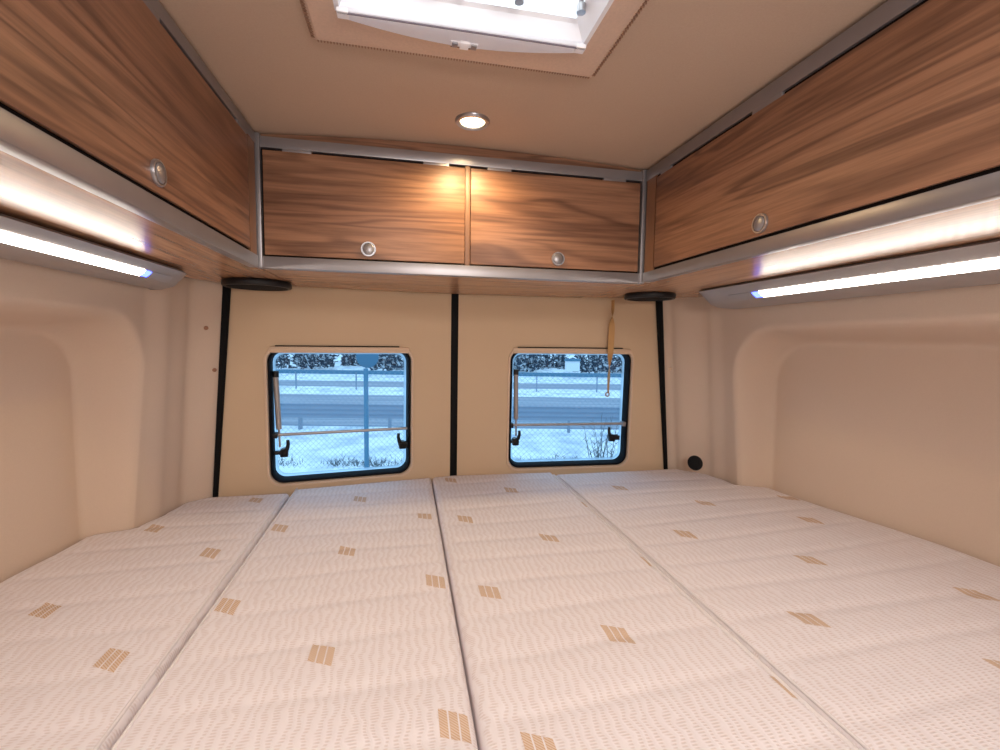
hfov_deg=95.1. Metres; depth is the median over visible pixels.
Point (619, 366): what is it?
bush
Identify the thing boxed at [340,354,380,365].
bush
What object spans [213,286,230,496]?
door frame
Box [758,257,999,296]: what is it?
diffuser
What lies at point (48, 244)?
diffuser
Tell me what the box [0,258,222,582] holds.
wall
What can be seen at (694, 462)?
plug
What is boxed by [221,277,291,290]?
speaker
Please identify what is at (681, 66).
ceiling
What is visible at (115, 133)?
upper cabinet
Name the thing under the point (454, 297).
door frame
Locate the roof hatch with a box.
[300,0,648,78]
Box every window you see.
[264,345,413,486]
[506,347,633,470]
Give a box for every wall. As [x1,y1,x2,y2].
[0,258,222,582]
[663,284,999,566]
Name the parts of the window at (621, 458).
strut rod, latch lever, latch lever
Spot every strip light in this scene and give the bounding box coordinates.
[0,213,185,289]
[699,239,999,308]
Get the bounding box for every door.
[218,286,450,497]
[457,294,663,475]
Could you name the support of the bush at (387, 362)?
on the snow bank
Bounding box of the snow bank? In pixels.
[277,354,620,380]
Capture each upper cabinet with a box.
[0,0,296,286]
[254,132,646,297]
[585,0,999,297]
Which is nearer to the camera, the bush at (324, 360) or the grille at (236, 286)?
the grille at (236, 286)
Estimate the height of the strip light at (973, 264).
0.044 m
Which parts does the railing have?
rail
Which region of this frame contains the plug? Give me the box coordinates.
[687,455,702,470]
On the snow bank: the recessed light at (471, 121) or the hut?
the hut
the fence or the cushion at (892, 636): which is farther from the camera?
the fence
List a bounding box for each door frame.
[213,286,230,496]
[450,294,458,475]
[656,301,667,468]
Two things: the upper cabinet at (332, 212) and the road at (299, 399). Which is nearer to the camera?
the upper cabinet at (332, 212)
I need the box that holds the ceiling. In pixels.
[159,0,887,170]
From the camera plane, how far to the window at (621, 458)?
1.58 m
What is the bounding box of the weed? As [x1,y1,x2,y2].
[581,412,617,457]
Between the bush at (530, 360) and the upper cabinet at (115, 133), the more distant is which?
the bush at (530, 360)
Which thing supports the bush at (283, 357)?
on the snow bank
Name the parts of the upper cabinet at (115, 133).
rail, knob, rail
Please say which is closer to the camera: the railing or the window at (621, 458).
the window at (621, 458)
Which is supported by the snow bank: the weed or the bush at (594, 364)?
the bush at (594, 364)
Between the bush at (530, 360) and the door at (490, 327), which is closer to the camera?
the door at (490, 327)
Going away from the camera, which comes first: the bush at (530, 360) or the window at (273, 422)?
the window at (273, 422)
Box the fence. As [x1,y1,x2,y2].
[278,368,620,468]
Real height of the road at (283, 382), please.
0.012 m
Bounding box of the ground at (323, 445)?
[278,377,620,472]
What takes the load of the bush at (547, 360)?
on the snow bank
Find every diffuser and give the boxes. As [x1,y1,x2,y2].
[0,230,145,275]
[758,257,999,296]
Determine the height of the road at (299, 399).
0.012 m
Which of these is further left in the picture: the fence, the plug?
the fence
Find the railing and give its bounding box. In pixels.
[276,369,620,391]
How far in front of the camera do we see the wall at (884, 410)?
1.16 m
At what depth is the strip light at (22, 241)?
0.68 m
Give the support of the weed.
on the ground at (323, 445)
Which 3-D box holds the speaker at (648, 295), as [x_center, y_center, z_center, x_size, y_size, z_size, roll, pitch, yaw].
[0.449,-0.234,1.370,0.148,0.018,0.148,0,4,-12]
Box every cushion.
[0,494,288,749]
[111,478,477,749]
[432,472,859,749]
[557,469,999,749]
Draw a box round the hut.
[564,358,580,371]
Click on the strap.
(611, 334)
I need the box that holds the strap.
[605,300,614,396]
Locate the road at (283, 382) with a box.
[279,380,620,389]
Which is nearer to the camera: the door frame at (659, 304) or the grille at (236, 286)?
the grille at (236, 286)
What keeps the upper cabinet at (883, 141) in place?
attached to the wall at (884, 410)
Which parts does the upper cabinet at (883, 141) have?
knob, rail, rail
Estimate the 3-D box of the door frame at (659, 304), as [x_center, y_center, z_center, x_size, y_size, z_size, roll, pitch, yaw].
[0.556,-0.037,1.584,0.130,0.940,0.021,-2,5,-32]
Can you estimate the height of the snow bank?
2.700 m
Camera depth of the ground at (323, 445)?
9.26 m
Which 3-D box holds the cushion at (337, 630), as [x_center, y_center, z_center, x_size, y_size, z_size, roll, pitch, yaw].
[-0.244,0.455,0.586,0.404,0.120,1.776,0,4,-12]
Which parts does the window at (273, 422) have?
strut rod, latch lever, latch lever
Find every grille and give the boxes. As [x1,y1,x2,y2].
[226,284,286,289]
[628,297,671,300]
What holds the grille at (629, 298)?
attached to the speaker at (648, 295)
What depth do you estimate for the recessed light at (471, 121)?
0.88 m
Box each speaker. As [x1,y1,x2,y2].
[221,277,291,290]
[624,291,675,300]
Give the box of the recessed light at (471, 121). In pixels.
[455,112,489,130]
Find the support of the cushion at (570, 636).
on the floor
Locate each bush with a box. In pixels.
[276,354,294,368]
[289,354,338,368]
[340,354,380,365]
[370,354,403,370]
[513,354,543,371]
[525,355,585,368]
[570,355,618,372]
[603,355,621,372]
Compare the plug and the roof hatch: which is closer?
the roof hatch
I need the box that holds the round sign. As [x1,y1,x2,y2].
[356,354,378,367]
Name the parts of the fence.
post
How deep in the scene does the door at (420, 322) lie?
1.34 m
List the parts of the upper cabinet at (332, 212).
corner post, door, knob, rail, rail, post, door, knob, corner post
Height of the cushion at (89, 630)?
0.120 m
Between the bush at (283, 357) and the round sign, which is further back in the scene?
the bush at (283, 357)
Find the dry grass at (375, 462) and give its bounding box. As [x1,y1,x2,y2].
[279,456,576,466]
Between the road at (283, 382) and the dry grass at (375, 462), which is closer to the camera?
the dry grass at (375, 462)

